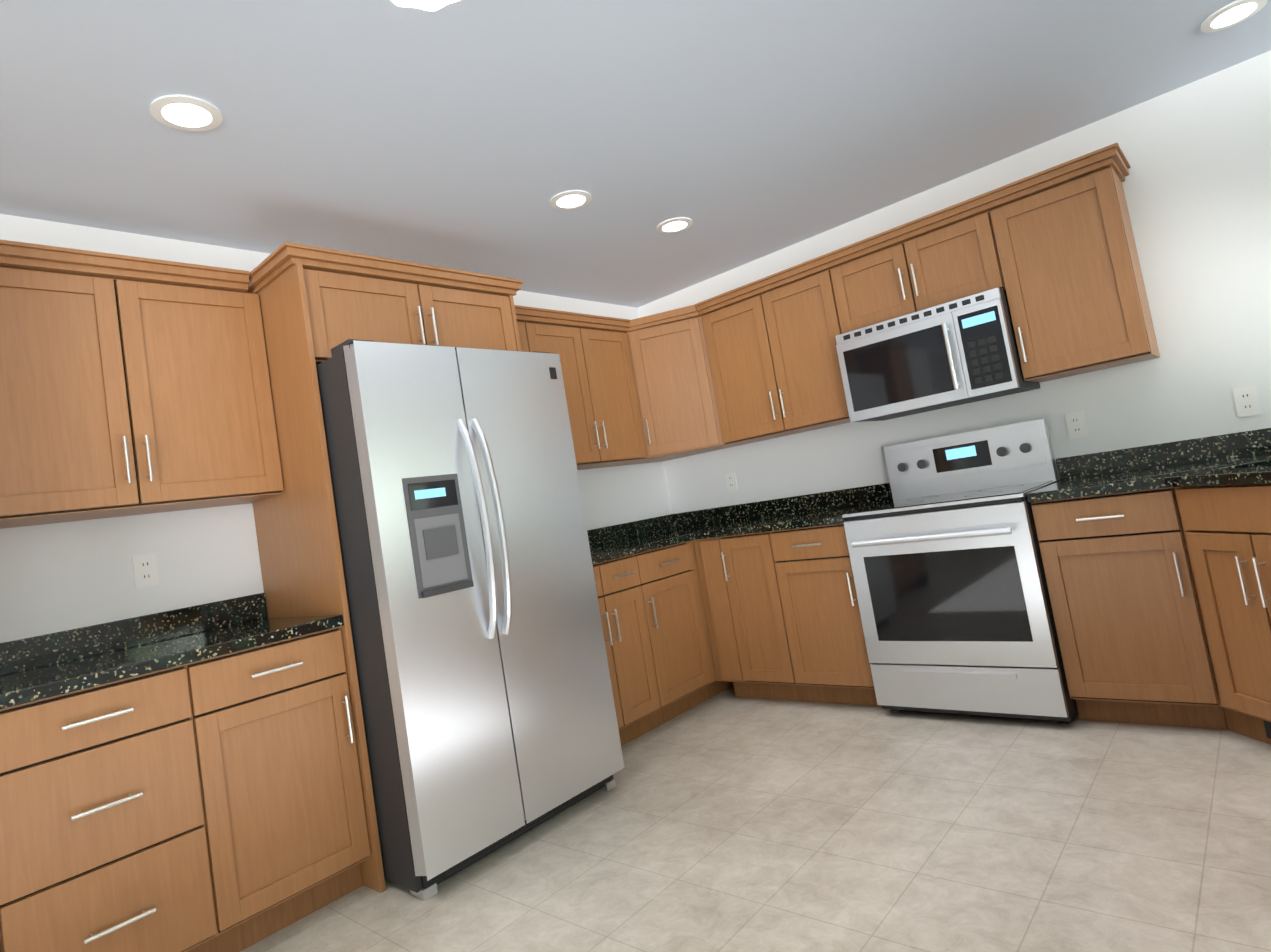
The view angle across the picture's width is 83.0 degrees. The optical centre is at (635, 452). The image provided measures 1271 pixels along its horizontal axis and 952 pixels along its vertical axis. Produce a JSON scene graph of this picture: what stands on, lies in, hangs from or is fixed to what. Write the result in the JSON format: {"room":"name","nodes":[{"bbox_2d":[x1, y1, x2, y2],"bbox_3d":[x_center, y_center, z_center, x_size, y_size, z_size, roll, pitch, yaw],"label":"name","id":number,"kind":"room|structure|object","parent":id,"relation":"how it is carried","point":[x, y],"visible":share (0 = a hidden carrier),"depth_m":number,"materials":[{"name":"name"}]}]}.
{"room":"kitchen","nodes":[
{"label":"kitchen","id":0,"kind":"room"},
{"bbox_2d":[0,214,670,642],"bbox_3d":[-1.940,0.395,2.465,0.120,2.440,6.640,-13,-5,41],"label":"wall","id":1,"kind":"structure","parent":0,"point":[62,576],"depth_m":2.62,"materials":[{"name":"white paint"}]},
{"bbox_2d":[0,239,283,528],"bbox_3d":[-1.768,-0.211,2.440,0.362,0.830,0.911,-13,-5,41],"label":"upper cabinet","id":2,"kind":"object","parent":1,"relation":"attached to","point":[131,385],"visible":1,"depth_m":2.35,"materials":[{"name":"brown wood"}]},
{"bbox_2d":[132,553,158,588],"bbox_3d":[-1.752,0.422,2.569,0.008,0.115,0.072,-13,-5,41],"label":"electrical outlet","id":3,"kind":"object","parent":1,"relation":"attached to","point":[145,569],"visible":1,"depth_m":2.57,"materials":[{"name":"white plastic"}]},
{"bbox_2d":[514,305,646,469],"bbox_3d":[-0.462,-0.320,3.933,0.362,0.830,1.104,-13,-5,41],"label":"upper cabinet","id":4,"kind":"object","parent":1,"relation":"attached to","point":[593,351],"visible":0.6,"depth_m":3.98,"materials":[{"name":"brown wood"}]},
{"bbox_2d":[0,0,1270,307],"bbox_3d":[-0.710,-1.182,1.274,4.020,0.100,6.640,-13,-5,41],"label":"ceiling","id":5,"kind":"structure","parent":0,"point":[474,136],"depth_m":2.44,"materials":[{"name":"white paint"}]},
{"bbox_2d":[149,95,222,130],"bbox_3d":[-1.292,-0.974,2.067,0.180,0.008,0.180,-13,-5,41],"label":"recessed light","id":6,"kind":"object","parent":5,"relation":"in","point":[184,113],"visible":1,"depth_m":2.06,"materials":[{"name":"white"}]},
{"bbox_2d":[391,0,458,10],"bbox_3d":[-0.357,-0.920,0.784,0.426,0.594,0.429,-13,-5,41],"label":"recessed light","id":7,"kind":"object","parent":5,"relation":"hanging from","point":[431,5],"visible":1,"depth_m":0.99,"materials":[{"name":"white metal"}]},
{"bbox_2d":[550,190,591,209],"bbox_3d":[-0.274,-1.071,3.052,0.180,0.008,0.180,-13,-5,41],"label":"recessed light","id":8,"kind":"object","parent":5,"relation":"in","point":[571,199],"visible":1,"depth_m":3.05,"materials":[{"name":"white"}]},
{"bbox_2d":[657,217,692,233],"bbox_3d":[0.192,-1.114,3.528,0.180,0.008,0.180,-13,-5,41],"label":"recessed light","id":9,"kind":"object","parent":5,"relation":"in","point":[675,225],"visible":1,"depth_m":3.52,"materials":[{"name":"white"}]},
{"bbox_2d":[1200,0,1267,32],"bbox_3d":[2.039,-1.494,2.448,0.180,0.008,0.180,-13,-5,41],"label":"recessed light","id":10,"kind":"object","parent":5,"relation":"in","point":[1232,14],"visible":1,"depth_m":2.45,"materials":[{"name":"white"}]},
{"bbox_2d":[240,686,1270,951],"bbox_3d":[-0.300,1.319,1.097,4.020,0.100,6.640,-13,-5,41],"label":"floor","id":11,"kind":"structure","parent":0,"point":[726,820],"depth_m":2.16,"materials":[{"name":"tile"}]},
{"bbox_2d":[0,627,370,951],"bbox_3d":[-1.440,1.091,2.247,0.662,0.876,0.911,-13,-5,41],"label":"base cabinet","id":12,"kind":"object","parent":11,"relation":"on","point":[214,804],"visible":0.98,"depth_m":2.02,"materials":[{"name":"brown wood"}]},
{"bbox_2d":[0,593,343,708],"bbox_3d":[-1.527,0.593,2.288,0.647,0.136,0.911,-13,-5,41],"label":"countertop","id":13,"kind":"structure","parent":12,"relation":"on","point":[35,668],"depth_m":2.32,"materials":[{"name":"stone"}]},
{"bbox_2d":[246,242,523,892],"bbox_3d":[-0.923,0.387,3.002,0.667,2.202,1.055,-13,-5,41],"label":"tall cabinet","id":14,"kind":"object","parent":11,"relation":"on","point":[317,304],"visible":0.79,"depth_m":2.63,"materials":[{"name":"brown wood"}]},
{"bbox_2d":[316,339,623,900],"bbox_3d":[-0.756,0.547,2.868,0.922,1.813,0.911,-13,-5,41],"label":"refrigerator","id":15,"kind":"object","parent":11,"relation":"on","point":[487,702],"visible":0.9,"depth_m":2.48,"materials":[{"name":"grey metal"}]},
{"bbox_2d":[593,551,676,745],"bbox_3d":[-0.312,1.000,3.562,0.627,0.876,0.598,-13,-5,41],"label":"base cabinet","id":16,"kind":"object","parent":11,"relation":"on","point":[657,639],"depth_m":3.46,"materials":[{"name":"brown wood"}]},
{"bbox_2d":[587,483,892,564],"bbox_3d":[0.280,0.395,3.689,1.534,0.136,1.635,-13,-5,41],"label":"countertop","id":17,"kind":"structure","parent":16,"relation":"on","point":[608,543],"depth_m":4.06,"materials":[{"name":"stone"}]},
{"bbox_2d":[649,540,716,715],"bbox_3d":[-0.033,0.976,3.881,0.627,0.876,0.496,-13,-5,41],"label":"base cabinet","id":18,"kind":"object","parent":11,"relation":"on","point":[676,582],"depth_m":3.76,"materials":[{"name":"brown wood"}]},
{"bbox_2d":[693,542,733,694],"bbox_3d":[0.327,0.946,4.293,0.627,0.876,0.721,-13,-5,41],"label":"base cabinet","id":19,"kind":"object","parent":11,"relation":"on","point":[722,686],"depth_m":4.02,"materials":[{"name":"brown wood"}]},
{"bbox_2d":[693,523,880,705],"bbox_3d":[0.906,0.818,3.819,0.922,0.876,0.662,-13,-5,41],"label":"base cabinet","id":20,"kind":"object","parent":11,"relation":"on","point":[783,616],"visible":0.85,"depth_m":3.57,"materials":[{"name":"brown wood"}]},
{"bbox_2d":[842,418,1077,723],"bbox_3d":[1.471,0.517,3.240,0.760,1.205,0.722,-13,-5,41],"label":"range","id":21,"kind":"object","parent":11,"relation":"on","point":[955,606],"visible":0.98,"depth_m":3.03,"materials":[{"name":"grey metal"}]},
{"bbox_2d":[1031,487,1227,729],"bbox_3d":[1.980,0.574,2.861,0.457,0.876,0.662,-13,-5,41],"label":"base cabinet","id":22,"kind":"object","parent":11,"relation":"on","point":[1132,640],"visible":0.9,"depth_m":2.64,"materials":[{"name":"brown wood"}]},
{"bbox_2d":[1174,483,1270,744],"bbox_3d":[2.411,0.460,2.251,1.012,0.876,1.002,-13,-5,41],"label":"base cabinet","id":23,"kind":"object","parent":11,"relation":"on","point":[1227,531],"visible":0.94,"depth_m":2.35,"materials":[{"name":"brown wood"}]},
{"bbox_2d":[1026,428,1270,502],"bbox_3d":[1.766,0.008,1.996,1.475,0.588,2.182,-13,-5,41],"label":"countertop","id":24,"kind":"structure","parent":23,"relation":"on","point":[1238,458],"depth_m":2.85,"materials":[{"name":"stone"}]},
{"bbox_2d":[637,51,1270,513],"bbox_3d":[1.683,-0.120,3.595,3.900,2.440,0.120,-13,-5,41],"label":"wall","id":25,"kind":"structure","parent":0,"point":[1197,183],"depth_m":3.03,"materials":[{"name":"white paint"}]},
{"bbox_2d":[611,305,748,466],"bbox_3d":[0.200,-0.394,4.423,0.717,0.830,0.552,-13,-5,41],"label":"upper cabinet","id":26,"kind":"object","parent":25,"relation":"attached to","point":[675,393],"visible":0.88,"depth_m":4.21,"materials":[{"name":"brown wood"}]},
{"bbox_2d":[725,472,737,491],"bbox_3d":[0.598,0.182,4.481,0.072,0.115,0.008,-13,-5,41],"label":"electrical outlet","id":27,"kind":"object","parent":25,"relation":"attached to","point":[731,482],"visible":1,"depth_m":4.48,"materials":[{"name":"white plastic"}]},
{"bbox_2d":[699,263,849,444],"bbox_3d":[0.846,-0.500,4.002,0.814,0.772,0.322,-13,-5,41],"label":"upper cabinet","id":28,"kind":"object","parent":25,"relation":"attached to","point":[774,361],"depth_m":3.86,"materials":[{"name":"brown wood"}]},
{"bbox_2d":[831,203,1006,332],"bbox_3d":[1.394,-0.836,3.498,0.762,0.359,0.322,-13,-5,41],"label":"upper cabinet","id":29,"kind":"object","parent":25,"relation":"attached to","point":[955,258],"depth_m":3.34,"materials":[{"name":"brown wood"}]},
{"bbox_2d":[835,288,1039,421],"bbox_3d":[1.413,-0.436,3.417,0.756,0.435,0.462,-13,-5,41],"label":"microwave","id":30,"kind":"object","parent":29,"relation":"attached to","point":[964,350],"visible":1,"depth_m":3.25,"materials":[{"name":"grey metal"}]},
{"bbox_2d":[991,159,1159,381],"bbox_3d":[1.877,-0.734,3.083,0.456,0.772,0.322,-13,-5,41],"label":"upper cabinet","id":31,"kind":"object","parent":25,"relation":"attached to","point":[1052,252],"depth_m":2.96,"materials":[{"name":"brown wood"}]},
{"bbox_2d":[1065,411,1087,438],"bbox_3d":[1.990,-0.124,3.240,0.072,0.115,0.008,-13,-5,41],"label":"electrical outlet","id":32,"kind":"object","parent":25,"relation":"attached to","point":[1076,424],"visible":1,"depth_m":3.24,"materials":[{"name":"white plastic"}]},
{"bbox_2d":[1232,385,1261,416],"bbox_3d":[2.428,-0.203,2.852,0.072,0.115,0.008,-13,-5,41],"label":"electrical outlet","id":33,"kind":"object","parent":25,"relation":"attached to","point":[1246,400],"visible":1,"depth_m":2.85,"materials":[{"name":"white plastic"}]}
]}

